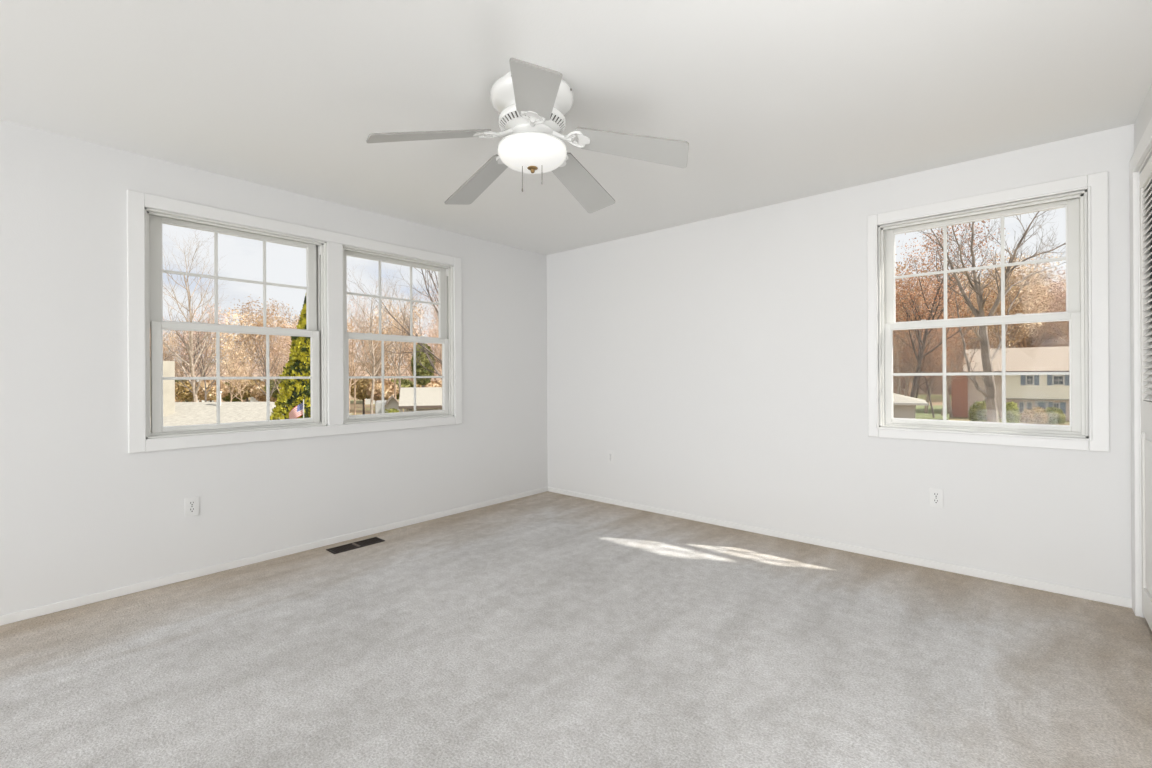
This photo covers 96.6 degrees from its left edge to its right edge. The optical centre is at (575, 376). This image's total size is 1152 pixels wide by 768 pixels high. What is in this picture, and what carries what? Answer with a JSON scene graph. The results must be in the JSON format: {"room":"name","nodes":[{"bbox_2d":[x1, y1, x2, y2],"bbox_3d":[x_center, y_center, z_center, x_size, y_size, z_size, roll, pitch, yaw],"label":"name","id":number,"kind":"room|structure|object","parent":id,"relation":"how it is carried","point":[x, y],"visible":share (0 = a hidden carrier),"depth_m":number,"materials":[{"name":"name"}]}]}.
{"room":"empty bedroom","nodes":[
{"label":"empty bedroom","id":0,"kind":"room"},
{"bbox_2d":[0,120,547,615],"bbox_3d":[-3.410,-0.017,1.851,0.125,2.440,9.550,0,0,41],"label":"wall","id":1,"kind":"structure","parent":0,"point":[81,514],"depth_m":2.90,"materials":[{"name":"white paint"}]},
{"bbox_2d":[185,496,198,516],"bbox_3d":[-2.277,0.772,3.039,0.008,0.114,0.070,0,0,41],"label":"wall outlet","id":2,"kind":"object","parent":1,"relation":"attached to","point":[191,503],"visible":1,"depth_m":3.04,"materials":[{"name":"white plastic"}]},
{"bbox_2d":[145,207,327,438],"bbox_3d":[-2.153,-0.301,3.311,0.155,1.305,1.001,0,0,41],"label":"window","id":3,"kind":"structure","parent":1,"relation":"in","point":[316,250],"depth_m":3.22,"materials":[{"name":"white plastic"}]},
{"bbox_2d":[0,487,547,625],"bbox_3d":[-3.352,1.179,1.806,0.013,0.047,9.300,0,0,41],"label":"baseboard","id":4,"kind":"structure","parent":1,"relation":"attached to","point":[5,619],"depth_m":3.15,"materials":[{"name":"white paint"}]},
{"bbox_2d":[127,190,461,452],"bbox_3d":[-1.736,-0.306,3.656,0.018,1.450,2.221,0,0,41],"label":"trim","id":5,"kind":"structure","parent":1,"relation":"attached to","point":[137,202],"depth_m":3.35,"materials":[{"name":"white paint"}]},
{"bbox_2d":[343,245,453,423],"bbox_3d":[-1.436,-0.305,4.130,0.155,1.305,0.963,0,0,41],"label":"window","id":6,"kind":"structure","parent":1,"relation":"in","point":[445,272],"depth_m":4.19,"materials":[{"name":"white plastic"}]},
{"bbox_2d":[0,491,1151,767],"bbox_3d":[-1.564,1.268,0.240,5.015,0.150,9.550,0,0,41],"label":"floor","id":7,"kind":"structure","parent":0,"point":[547,629],"depth_m":2.13,"materials":[{"name":"carpet"}]},
{"bbox_2d":[326,537,384,553],"bbox_3d":[-1.550,1.190,3.618,0.132,0.006,0.364,0,0,41],"label":"floor vent","id":8,"kind":"object","parent":7,"relation":"in","point":[335,550],"visible":1,"depth_m":3.61,"materials":[{"name":"brown metal"}]},
{"bbox_2d":[0,0,1151,254],"bbox_3d":[-1.579,-1.347,0.240,5.015,0.200,9.550,0,0,41],"label":"ceiling","id":9,"kind":"structure","parent":0,"point":[773,102],"depth_m":2.23,"materials":[{"name":"white paint"}]},
{"bbox_2d":[366,58,688,212],"bbox_3d":[-0.195,-1.025,2.257,1.276,0.459,1.293,0,0,41],"label":"ceiling fan","id":10,"kind":"object","parent":9,"relation":"hanging from","point":[532,102],"visible":1,"depth_m":2.13,"materials":[{"name":"white metal"}]},
{"bbox_2d":[546,124,1133,598],"bbox_3d":[1.581,-0.044,3.744,4.890,2.440,0.125,0,0,41],"label":"wall","id":11,"kind":"structure","parent":0,"point":[721,362],"depth_m":3.65,"materials":[{"name":"white paint"}]},
{"bbox_2d":[608,451,613,463],"bbox_3d":[0.323,0.748,4.761,0.070,0.114,0.008,0,0,41],"label":"wall outlet","id":12,"kind":"object","parent":11,"relation":"attached to","point":[610,453],"visible":1,"depth_m":4.75,"materials":[{"name":"white plastic"}]},
{"bbox_2d":[548,487,1131,607],"bbox_3d":[1.265,1.154,3.935,4.127,0.047,0.013,0,0,41],"label":"baseboard","id":13,"kind":"structure","parent":11,"relation":"attached to","point":[1050,587],"depth_m":3.28,"materials":[{"name":"white paint"}]},
{"bbox_2d":[929,488,942,507],"bbox_3d":[2.193,0.740,3.122,0.070,0.114,0.008,0,0,41],"label":"wall outlet","id":14,"kind":"object","parent":11,"relation":"attached to","point":[935,495],"visible":1,"depth_m":3.12,"materials":[{"name":"white plastic"}]},
{"bbox_2d":[878,190,1088,437],"bbox_3d":[2.375,-0.326,3.067,0.964,1.305,0.155,0,0,41],"label":"window","id":15,"kind":"structure","parent":11,"relation":"in","point":[1076,313],"depth_m":2.97,"materials":[{"name":"white plastic"}]},
{"bbox_2d":[867,171,1109,451],"bbox_3d":[2.322,-0.331,2.994,1.099,1.445,0.024,0,0,41],"label":"trim","id":16,"kind":"structure","parent":11,"relation":"attached to","point":[1096,184],"depth_m":2.77,"materials":[{"name":"white paint"}]},
{"bbox_2d":[1134,84,1151,170],"bbox_3d":[-0.212,-0.035,-0.951,0.100,2.440,9.300,0,0,41],"label":"wall","id":17,"kind":"structure","parent":0,"point":[1144,116],"depth_m":2.38,"materials":[{"name":"white paint"}]},
{"bbox_2d":[1129,118,1151,617],"bbox_3d":[2.176,0.047,1.788,0.118,2.250,2.017,0,0,41],"label":"trim","id":18,"kind":"structure","parent":17,"relation":"attached to","point":[1144,147],"depth_m":2.50,"materials":[{"name":"white paint"}]},
{"bbox_2d":[1140,155,1151,630],"bbox_3d":[2.141,0.086,1.806,0.060,2.113,1.803,0,0,41],"label":"door","id":19,"kind":"structure","parent":17,"relation":"in","point":[1146,174],"depth_m":2.43,"materials":[{"name":"white paint"}]},
{"label":"outside","id":20,"kind":"structure","parent":0,"visible":0},
{"bbox_2d":[175,394,1069,424],"bbox_3d":[52.420,0.735,65.484,400.000,7.721,400.000,0,0,41],"label":"ground","id":21,"kind":"structure","parent":20,"point":[936,399],"depth_m":84.62,"materials":[{"name":"green plant"}]},
{"bbox_2d":[150,317,184,394],"bbox_3d":[-21.675,0.789,25.386,3.789,8.404,3.563,0,0,36],"label":"bare tree","id":22,"kind":"object","parent":21,"relation":"on","point":[174,317],"visible":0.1,"depth_m":25.77,"materials":[{"name":"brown plant"}]},
{"bbox_2d":[163,333,182,382],"bbox_3d":[-43.027,-0.156,53.135,5.198,10.578,4.769,0,0,-11],"label":"tree","id":23,"kind":"object","parent":21,"relation":"on","point":[169,333],"visible":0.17,"depth_m":53.51,"materials":[{"name":"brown plant"}]},
{"bbox_2d":[163,332,183,376],"bbox_3d":[-55.124,-0.558,68.900,5.980,11.539,4.691,0,0,31],"label":"autumn tree","id":24,"kind":"object","parent":21,"relation":"on","point":[169,332],"visible":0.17,"depth_m":69.27,"materials":[{"name":"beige plant"}]},
{"bbox_2d":[166,321,201,401],"bbox_3d":[-67.641,-2.333,89.020,6.223,15.309,7.934,0,0,31],"label":"autumn tree","id":25,"kind":"object","parent":21,"relation":"on","point":[182,375],"visible":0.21,"depth_m":88.42,"materials":[{"name":"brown plant"}]},
{"bbox_2d":[175,380,203,401],"bbox_3d":[-47.066,2.824,62.220,3.832,4.836,3.895,0,0,41],"label":"shrub","id":26,"kind":"object","parent":21,"relation":"on","point":[187,395],"visible":0.49,"depth_m":61.04,"materials":[{"name":"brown plant"}]},
{"bbox_2d":[163,316,218,392],"bbox_3d":[-37.346,-0.697,49.327,5.238,11.615,4.925,0,0,33],"label":"bare tree","id":27,"kind":"object","parent":21,"relation":"on","point":[195,354],"visible":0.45,"depth_m":49.49,"materials":[{"name":"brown plant"}]},
{"bbox_2d":[174,331,208,401],"bbox_3d":[-66.429,-2.013,88.816,6.095,14.630,6.985,0,0,-9],"label":"tree","id":28,"kind":"object","parent":21,"relation":"on","point":[185,331],"visible":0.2,"depth_m":88.08,"materials":[{"name":"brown plant"}]},
{"bbox_2d":[171,316,227,401],"bbox_3d":[-36.375,-0.551,50.851,5.098,11.306,4.794,0,0,2],"label":"bare tree","id":29,"kind":"object","parent":21,"relation":"on","point":[202,359],"visible":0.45,"depth_m":50.39,"materials":[{"name":"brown plant"}]},
{"bbox_2d":[162,229,237,401],"bbox_3d":[-23.317,-1.925,30.202,6.738,13.945,5.412,0,0,37],"label":"bare tree","id":30,"kind":"object","parent":21,"relation":"on","point":[191,364],"visible":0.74,"depth_m":29.86,"materials":[{"name":"grey plant"}]},
{"bbox_2d":[170,300,233,401],"bbox_3d":[-49.302,-2.530,69.012,7.398,15.496,6.456,0,0,-15],"label":"tree","id":31,"kind":"object","parent":21,"relation":"on","point":[223,322],"visible":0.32,"depth_m":68.48,"materials":[{"name":"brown plant"}]},
{"bbox_2d":[191,380,229,401],"bbox_3d":[-44.146,2.740,62.002,4.034,4.972,3.969,0,0,41],"label":"shrub","id":32,"kind":"object","parent":21,"relation":"on","point":[211,395],"visible":0.68,"depth_m":61.12,"materials":[{"name":"beige plant"}]},
{"bbox_2d":[195,307,268,401],"bbox_3d":[-44.831,-2.010,66.692,8.765,14.390,6.351,0,0,-38],"label":"autumn tree","id":33,"kind":"object","parent":21,"relation":"on","point":[242,321],"visible":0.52,"depth_m":66.55,"materials":[{"name":"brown plant"}]},
{"bbox_2d":[222,381,248,401],"bbox_3d":[-43.298,2.801,64.820,4.138,4.841,4.022,0,0,41],"label":"shrub","id":34,"kind":"object","parent":21,"relation":"on","point":[227,398],"visible":0.15,"depth_m":64.02,"materials":[{"name":"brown plant"}]},
{"bbox_2d":[225,342,251,401],"bbox_3d":[-58.897,-0.655,89.306,4.788,11.780,6.104,0,0,-4],"label":"autumn tree","id":35,"kind":"object","parent":21,"relation":"on","point":[240,342],"visible":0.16,"depth_m":89.53,"materials":[{"name":"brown plant"}]},
{"bbox_2d":[220,333,259,401],"bbox_3d":[-34.702,0.311,52.204,4.293,9.538,4.333,0,0,-1],"label":"autumn tree","id":36,"kind":"object","parent":21,"relation":"on","point":[232,344],"visible":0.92,"depth_m":52.27,"materials":[{"name":"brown plant"}]},
{"bbox_2d":[221,343,260,401],"bbox_3d":[-36.653,0.627,56.341,4.015,8.906,4.377,0,0,18],"label":"tree","id":37,"kind":"object","parent":21,"relation":"on","point":[240,366],"visible":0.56,"depth_m":56.34,"materials":[{"name":"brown plant"}]},
{"bbox_2d":[229,376,262,401],"bbox_3d":[-41.444,2.542,64.512,4.066,5.338,4.104,0,0,41],"label":"shrub","id":38,"kind":"object","parent":21,"relation":"on","point":[246,394],"visible":0.42,"depth_m":63.39,"materials":[{"name":"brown plant"}]},
{"bbox_2d":[150,361,349,431],"bbox_3d":[-12.221,2.171,17.950,6.731,5.360,5.100,0,0,0],"label":"neighbor house","id":39,"kind":"structure","parent":21,"relation":"on","point":[174,413],"depth_m":16.68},
{"bbox_2d":[228,294,279,401],"bbox_3d":[-47.972,-3.572,76.975,7.163,17.621,9.131,0,0,6],"label":"autumn tree","id":40,"kind":"object","parent":21,"relation":"on","point":[246,311],"visible":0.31,"depth_m":76.55,"materials":[{"name":"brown plant"}]},
{"bbox_2d":[240,325,283,396],"bbox_3d":[-27.546,-0.010,46.291,4.555,10.101,4.283,0,0,-2],"label":"bare tree","id":41,"kind":"object","parent":21,"relation":"on","point":[258,351],"visible":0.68,"depth_m":45.80,"materials":[{"name":"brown plant"}]},
{"bbox_2d":[249,381,276,401],"bbox_3d":[-37.694,2.807,62.833,3.916,4.767,3.958,0,0,41],"label":"shrub","id":42,"kind":"object","parent":21,"relation":"on","point":[257,393],"visible":0.48,"depth_m":61.59,"materials":[{"name":"beige plant"}]},
{"bbox_2d":[238,299,296,401],"bbox_3d":[-40.359,-2.471,67.997,6.301,15.290,7.897,0,0,31],"label":"autumn tree","id":43,"kind":"object","parent":21,"relation":"on","point":[272,312],"visible":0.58,"depth_m":67.68,"materials":[{"name":"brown plant"}]},
{"bbox_2d":[247,315,295,397],"bbox_3d":[-29.885,-0.570,51.433,5.083,11.276,5.541,0,0,-37],"label":"tree","id":44,"kind":"object","parent":21,"relation":"on","point":[281,344],"visible":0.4,"depth_m":51.54,"materials":[{"name":"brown plant"}]},
{"bbox_2d":[257,337,287,379],"bbox_3d":[-43.571,-0.564,74.696,5.450,11.415,4.756,0,0,-16],"label":"tree","id":45,"kind":"object","parent":21,"relation":"on","point":[283,337],"visible":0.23,"depth_m":74.40,"materials":[{"name":"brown plant"}]},
{"bbox_2d":[264,379,288,397],"bbox_3d":[-34.876,2.535,61.005,4.003,5.281,3.930,0,0,41],"label":"shrub","id":46,"kind":"object","parent":21,"relation":"on","point":[274,394],"visible":0.2,"depth_m":59.75,"materials":[{"name":"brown plant"}]},
{"bbox_2d":[273,314,299,336],"bbox_3d":[-46.619,-3.240,88.294,10.092,16.925,9.000,0,0,8],"label":"autumn tree","id":47,"kind":"object","parent":21,"relation":"on","point":[296,318],"visible":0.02,"depth_m":86.52,"materials":[{"name":"grey plant"}]},
{"bbox_2d":[270,296,310,419],"bbox_3d":[-6.983,1.357,13.381,2.517,7.331,2.440,0,0,-27],"label":"evergreen tree","id":48,"kind":"object","parent":21,"relation":"on","point":[298,364],"visible":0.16,"depth_m":12.96,"materials":[{"name":"green plant"}]},
{"bbox_2d":[289,399,303,418],"bbox_3d":[-6.689,2.737,12.301,0.392,4.368,0.052,0,0,0],"label":"flag","id":49,"kind":"object","parent":21,"relation":"on","point":[297,411],"visible":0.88,"depth_m":12.29,"materials":[{"name":"multicoloured fabric"}]},
{"bbox_2d":[347,318,361,365],"bbox_3d":[-32.847,-1.928,71.253,7.279,14.094,5.809,0,0,38],"label":"autumn tree","id":50,"kind":"object","parent":21,"relation":"on","point":[348,318],"visible":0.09,"depth_m":71.92,"materials":[{"name":"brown plant"}]},
{"bbox_2d":[347,298,374,414],"bbox_3d":[-25.544,-2.267,58.116,6.169,14.654,5.956,0,0,-27],"label":"bare tree","id":51,"kind":"object","parent":21,"relation":"on","point":[354,380],"visible":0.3,"depth_m":58.64,"materials":[{"name":"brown plant"}]},
{"bbox_2d":[347,293,380,412],"bbox_3d":[-24.382,-2.297,54.838,6.647,14.744,7.245,0,0,11],"label":"tree","id":52,"kind":"object","parent":21,"relation":"on","point":[358,327],"visible":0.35,"depth_m":54.81,"materials":[{"name":"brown plant"}]},
{"bbox_2d":[350,378,378,413],"bbox_3d":[-25.418,2.623,61.288,3.959,5.002,3.894,0,0,41],"label":"shrub","id":53,"kind":"object","parent":21,"relation":"on","point":[361,385],"visible":0.59,"depth_m":60.15,"materials":[{"name":"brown plant"}]},
{"bbox_2d":[349,305,382,375],"bbox_3d":[-26.850,-2.504,66.319,6.158,15.152,6.379,0,0,-32],"label":"bare tree","id":54,"kind":"object","parent":21,"relation":"on","point":[375,305],"visible":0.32,"depth_m":66.28,"materials":[{"name":"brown plant"}]},
{"bbox_2d":[347,264,400,413],"bbox_3d":[-17.375,-2.277,43.183,5.666,14.597,7.053,0,0,11],"label":"bare tree","id":55,"kind":"object","parent":21,"relation":"on","point":[370,342],"visible":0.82,"depth_m":44.10,"materials":[{"name":"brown plant"}]},
{"bbox_2d":[356,317,394,380],"bbox_3d":[-30.359,-2.123,77.944,6.382,14.461,8.808,0,0,-41],"label":"autumn tree","id":56,"kind":"object","parent":21,"relation":"on","point":[374,317],"visible":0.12,"depth_m":77.26,"materials":[{"name":"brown plant"}]},
{"bbox_2d":[361,327,394,413],"bbox_3d":[-22.859,-0.503,59.283,4.286,11.042,5.335,0,0,-12],"label":"bare tree","id":57,"kind":"object","parent":21,"relation":"on","point":[378,379],"visible":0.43,"depth_m":59.79,"materials":[{"name":"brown plant"}]},
{"bbox_2d":[363,303,400,379],"bbox_3d":[-32.246,-3.602,85.960,9.073,17.507,7.117,0,0,-30],"label":"autumn tree","id":58,"kind":"object","parent":21,"relation":"on","point":[382,303],"visible":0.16,"depth_m":85.62,"materials":[{"name":"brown plant"}]},
{"bbox_2d":[366,379,398,400],"bbox_3d":[-22.751,2.699,60.281,3.766,4.820,3.936,0,0,41],"label":"shrub","id":59,"kind":"object","parent":21,"relation":"on","point":[388,385],"visible":0.74,"depth_m":59.19,"materials":[{"name":"beige plant"}]},
{"bbox_2d":[359,328,406,400],"bbox_3d":[-28.022,-1.093,74.144,7.510,12.329,5.442,0,0,-39],"label":"autumn tree","id":60,"kind":"object","parent":21,"relation":"on","point":[387,358],"visible":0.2,"depth_m":73.84,"materials":[{"name":"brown plant"}]},
{"bbox_2d":[375,394,399,413],"bbox_3d":[-20.212,3.457,55.191,2.444,2.876,7.800,0,0,-20],"label":"cottage","id":61,"kind":"structure","parent":21,"relation":"on","point":[392,402],"depth_m":52.89,"materials":[{"name":"grey"}]},
{"bbox_2d":[347,267,441,378],"bbox_3d":[-6.437,-2.233,24.125,6.108,14.406,6.496,0,0,26],"label":"bare tree","id":62,"kind":"object","parent":21,"relation":"on","point":[426,351],"visible":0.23,"depth_m":23.36,"materials":[{"name":"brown plant"}]},
{"bbox_2d":[371,281,423,397],"bbox_3d":[-19.263,-3.070,56.404,6.829,16.220,6.593,0,0,-4],"label":"bare tree","id":63,"kind":"object","parent":21,"relation":"on","point":[396,357],"visible":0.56,"depth_m":55.80,"materials":[{"name":"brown plant"}]},
{"bbox_2d":[387,378,413,399],"bbox_3d":[-21.372,2.612,62.202,3.844,4.979,3.898,0,0,41],"label":"shrub","id":64,"kind":"object","parent":21,"relation":"on","point":[405,383],"visible":0.37,"depth_m":61.32,"materials":[{"name":"green plant"}]},
{"bbox_2d":[382,298,423,380],"bbox_3d":[-23.536,-2.906,71.484,6.591,15.992,8.259,0,0,-10],"label":"autumn tree","id":65,"kind":"object","parent":21,"relation":"on","point":[400,326],"visible":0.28,"depth_m":71.19,"materials":[{"name":"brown plant"}]},
{"bbox_2d":[377,275,434,397],"bbox_3d":[-18.264,-3.094,56.189,7.863,16.275,6.317,0,0,-39],"label":"bare tree","id":66,"kind":"object","parent":21,"relation":"on","point":[399,355],"visible":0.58,"depth_m":55.02,"materials":[{"name":"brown plant"}]},
{"bbox_2d":[394,319,423,380],"bbox_3d":[-26.049,-1.929,80.513,6.027,14.007,6.341,0,0,12],"label":"tree","id":67,"kind":"object","parent":21,"relation":"on","point":[423,319],"visible":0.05,"depth_m":80.84,"materials":[{"name":"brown plant"}]},
{"bbox_2d":[398,387,441,411],"bbox_3d":[-11.441,2.879,43.823,6.709,3.936,8.900,0,0,-17],"label":"house","id":68,"kind":"structure","parent":21,"relation":"on","point":[427,398],"depth_m":40.64,"materials":[{"name":"grey"}]},
{"bbox_2d":[411,343,435,386],"bbox_3d":[-14.907,0.898,50.005,2.444,8.336,2.397,0,0,41],"label":"pine","id":69,"kind":"object","parent":21,"relation":"on","point":[420,370],"visible":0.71,"depth_m":49.32,"materials":[{"name":"green plant"}]},
{"bbox_2d":[405,295,441,385],"bbox_3d":[-13.682,-2.197,53.459,6.501,14.420,7.086,0,0,44],"label":"tree","id":70,"kind":"object","parent":21,"relation":"on","point":[435,295],"visible":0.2,"depth_m":53.19,"materials":[{"name":"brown plant"}]},
{"bbox_2d":[416,279,441,374],"bbox_3d":[-13.146,-2.492,50.548,6.770,15.018,7.380,0,0,12],"label":"tree","id":71,"kind":"object","parent":21,"relation":"on","point":[433,333],"visible":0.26,"depth_m":49.77,"materials":[{"name":"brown plant"}]},
{"bbox_2d":[421,330,438,380],"bbox_3d":[-22.067,-1.551,80.599,5.675,13.190,5.972,0,0,-13],"label":"tree","id":72,"kind":"object","parent":21,"relation":"on","point":[425,330],"visible":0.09,"depth_m":80.96,"materials":[{"name":"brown plant"}]},
{"bbox_2d":[425,380,441,386],"bbox_3d":[-16.780,2.739,61.953,3.942,4.674,3.985,0,0,41],"label":"shrub","id":73,"kind":"object","parent":21,"relation":"on","point":[432,383],"visible":0.17,"depth_m":60.94,"materials":[{"name":"beige plant"}]},
{"bbox_2d":[893,279,909,356],"bbox_3d":[27.658,-4.047,49.523,7.398,17.804,8.316,0,0,14],"label":"autumn leaves","id":74,"kind":"object","parent":21,"relation":"on","point":[900,279],"visible":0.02,"depth_m":47.38,"materials":[{"name":"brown plant"}]},
{"bbox_2d":[893,265,914,349],"bbox_3d":[29.934,-3.279,51.712,7.568,16.202,6.733,0,0,-41],"label":"autumn leaves","id":75,"kind":"object","parent":21,"relation":"on","point":[899,265],"visible":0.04,"depth_m":50.95,"materials":[{"name":"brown plant"}]},
{"bbox_2d":[893,281,914,360],"bbox_3d":[34.413,-3.025,58.509,7.302,15.632,6.496,0,0,45],"label":"autumn leaves","id":76,"kind":"object","parent":21,"relation":"on","point":[898,281],"visible":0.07,"depth_m":56.83,"materials":[{"name":"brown plant"}]},
{"bbox_2d":[893,393,928,418],"bbox_3d":[27.041,2.975,45.183,6.418,3.323,7.500,0,0,32],"label":"building","id":77,"kind":"structure","parent":21,"relation":"on","point":[903,406],"depth_m":41.84,"materials":[{"name":"grey"}]},
{"bbox_2d":[893,312,942,395],"bbox_3d":[33.798,-1.033,52.029,4.882,11.493,5.424,0,0,-44],"label":"autumn tree","id":78,"kind":"object","parent":21,"relation":"on","point":[903,343],"visible":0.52,"depth_m":51.85,"materials":[{"name":"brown plant"}]},
{"bbox_2d":[896,278,943,396],"bbox_3d":[59.215,-6.710,89.262,10.895,22.820,9.507,0,0,7],"label":"tree","id":79,"kind":"object","parent":21,"relation":"on","point":[910,382],"visible":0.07,"depth_m":88.49,"materials":[{"name":"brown plant"}]},
{"bbox_2d":[893,254,947,394],"bbox_3d":[56.713,-8.017,89.332,13.578,25.535,15.225,0,0,40],"label":"autumn tree","id":80,"kind":"object","parent":21,"relation":"on","point":[909,269],"visible":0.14,"depth_m":88.21,"materials":[{"name":"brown plant"}]},
{"bbox_2d":[900,340,946,417],"bbox_3d":[35.517,0.306,52.259,4.258,8.773,3.761,0,0,9],"label":"autumn leaves","id":81,"kind":"object","parent":21,"relation":"on","point":[931,366],"visible":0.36,"depth_m":51.89,"materials":[{"name":"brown plant"}]},
{"bbox_2d":[895,311,955,407],"bbox_3d":[35.209,-0.830,51.964,5.389,11.103,4.760,0,0,12],"label":"autumn leaves","id":82,"kind":"object","parent":21,"relation":"on","point":[931,348],"visible":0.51,"depth_m":51.65,"materials":[{"name":"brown plant"}]},
{"bbox_2d":[915,405,951,419],"bbox_3d":[41.768,4.431,61.596,7.036,0.650,30.195,0,0,41],"label":"lawn","id":83,"kind":"structure","parent":21,"relation":"on","point":[919,410],"depth_m":57.10,"materials":[{"name":"green plant"}]},
{"bbox_2d":[910,274,982,412],"bbox_3d":[39.965,-3.322,55.973,6.724,16.180,7.558,0,0,21],"label":"autumn leaves","id":84,"kind":"object","parent":83,"relation":"on","point":[948,313],"visible":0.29,"depth_m":56.03,"materials":[{"name":"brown plant"}]},
{"bbox_2d":[893,220,1008,397],"bbox_3d":[33.719,-5.272,48.532,9.812,20.215,8.667,0,0,3],"label":"autumn leaves","id":85,"kind":"object","parent":83,"relation":"on","point":[920,356],"visible":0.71,"depth_m":47.93,"materials":[{"name":"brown plant"}]},
{"bbox_2d":[896,238,972,417],"bbox_3d":[40.697,-5.344,59.303,8.443,20.317,9.490,0,0,16],"label":"autumn leaves","id":86,"kind":"object","parent":21,"relation":"on","point":[948,402],"visible":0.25,"depth_m":57.99,"materials":[{"name":"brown plant"}]},
{"bbox_2d":[926,300,970,360],"bbox_3d":[75.429,-5.832,104.959,10.810,20.860,8.480,0,0,23],"label":"autumn tree","id":87,"kind":"object","parent":21,"relation":"on","point":[940,300],"visible":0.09,"depth_m":103.96,"materials":[{"name":"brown plant"}]},
{"bbox_2d":[931,326,978,414],"bbox_3d":[39.418,-0.674,53.325,4.469,10.753,5.023,0,0,9],"label":"autumn leaves","id":88,"kind":"object","parent":21,"relation":"on","point":[958,336],"visible":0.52,"depth_m":53.44,"materials":[{"name":"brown plant"}]},
{"bbox_2d":[939,271,998,350],"bbox_3d":[79.582,-8.469,105.412,13.933,26.203,15.623,0,0,-21],"label":"autumn tree","id":89,"kind":"object","parent":21,"relation":"on","point":[990,271],"visible":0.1,"depth_m":104.14,"materials":[{"name":"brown plant"}]},
{"bbox_2d":[967,400,999,421],"bbox_3d":[37.356,3.484,47.058,2.344,2.684,2.382,0,0,41],"label":"bush","id":90,"kind":"object","parent":21,"relation":"on","point":[974,412],"visible":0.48,"depth_m":46.84,"materials":[{"name":"green plant"}]},
{"bbox_2d":[916,209,1065,421],"bbox_3d":[21.664,-3.402,25.093,10.172,15.942,6.073,0,0,6],"label":"spreading tree","id":91,"kind":"object","parent":21,"relation":"on","point":[989,393],"visible":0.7,"depth_m":24.97,"materials":[{"name":"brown plant"}]},
{"bbox_2d":[957,254,1027,348],"bbox_3d":[75.947,-9.014,94.686,14.179,27.361,11.122,0,0,-9],"label":"autumn tree","id":92,"kind":"object","parent":21,"relation":"on","point":[973,297],"visible":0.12,"depth_m":94.32,"materials":[{"name":"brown plant"}]},
{"bbox_2d":[951,346,1069,420],"bbox_3d":[50.220,0.650,56.723,13.481,7.718,9.900,0,0,40],"label":"house","id":93,"kind":"structure","parent":21,"relation":"on","point":[1029,391],"depth_m":54.41,"materials":[{"name":"beige"}]},
{"bbox_2d":[1060,402,1065,413],"bbox_3d":[49.503,3.215,52.139,0.430,1.173,0.065,0,0,40],"label":"shutter","id":94,"kind":"object","parent":93,"relation":"hanging from","point":[1062,404],"depth_m":52.10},
{"bbox_2d":[965,257,1057,348],"bbox_3d":[69.882,-7.569,83.677,12.682,24.473,9.948,0,0,23],"label":"autumn tree","id":95,"kind":"object","parent":21,"relation":"on","point":[1019,272],"visible":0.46,"depth_m":82.92,"materials":[{"name":"orange plant"}]},
{"bbox_2d":[1006,401,1019,422],"bbox_3d":[40.730,3.597,48.006,1.356,2.684,1.322,0,0,41],"label":"bush","id":96,"kind":"object","parent":21,"relation":"on","point":[1012,416],"visible":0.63,"depth_m":47.67,"materials":[{"name":"green plant"}]},
{"bbox_2d":[967,245,1065,347],"bbox_3d":[71.565,-8.467,84.758,15.675,26.289,13.979,0,0,18],"label":"autumn tree","id":97,"kind":"object","parent":21,"relation":"on","point":[1037,278],"visible":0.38,"depth_m":82.97,"materials":[{"name":"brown plant"}]},
{"bbox_2d":[983,250,1064,347],"bbox_3d":[85.565,-9.723,99.481,14.874,28.702,11.668,0,0,10],"label":"autumn tree","id":98,"kind":"object","parent":21,"relation":"on","point":[1023,340],"visible":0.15,"depth_m":97.77,"materials":[{"name":"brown plant"}]},
{"bbox_2d":[1019,409,1034,423],"bbox_3d":[43.102,3.987,49.005,1.187,1.846,1.178,0,0,41],"label":"bush","id":99,"kind":"object","parent":21,"relation":"on","point":[1025,414],"visible":0.88,"depth_m":48.77,"materials":[{"name":"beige plant"}]},
{"bbox_2d":[992,264,1066,345],"bbox_3d":[87.966,-8.643,98.534,15.779,26.464,14.072,0,0,19],"label":"autumn tree","id":100,"kind":"object","parent":21,"relation":"on","point":[1030,337],"visible":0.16,"depth_m":97.52,"materials":[{"name":"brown plant"}]},
{"bbox_2d":[1029,406,1048,423],"bbox_3d":[44.147,3.888,48.996,1.548,2.091,1.567,0,0,41],"label":"bush","id":101,"kind":"object","parent":21,"relation":"on","point":[1038,410],"visible":0.73,"depth_m":48.61,"materials":[{"name":"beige plant"}]},
{"bbox_2d":[1038,274,1065,325],"bbox_3d":[99.633,-8.418,105.925,10.518,25.876,13.409,0,0,22],"label":"autumn tree","id":102,"kind":"object","parent":21,"relation":"on","point":[1062,274],"visible":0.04,"depth_m":105.36,"materials":[{"name":"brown plant"}]},
{"bbox_2d":[1036,264,1068,345],"bbox_3d":[82.663,-7.260,85.958,9.866,23.682,11.307,0,0,28],"label":"tree","id":103,"kind":"object","parent":21,"relation":"on","point":[1062,295],"visible":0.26,"depth_m":86.30,"materials":[{"name":"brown plant"}]},
{"bbox_2d":[1042,406,1065,423],"bbox_3d":[45.532,3.865,48.992,1.855,2.093,1.781,0,0,-3],"label":"bush","id":104,"kind":"object","parent":21,"relation":"on","point":[1056,419],"visible":0.79,"depth_m":48.55,"materials":[{"name":"green plant"}]},
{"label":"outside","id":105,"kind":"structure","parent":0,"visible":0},
{"bbox_2d":[175,317,1068,394],"bbox_3d":[45.798,-5.989,58.501,379.257,21.044,239.168,0,0,41],"label":"hills","id":106,"kind":"structure","parent":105,"point":[1058,342],"depth_m":104.19,"materials":[{"name":"plant"}]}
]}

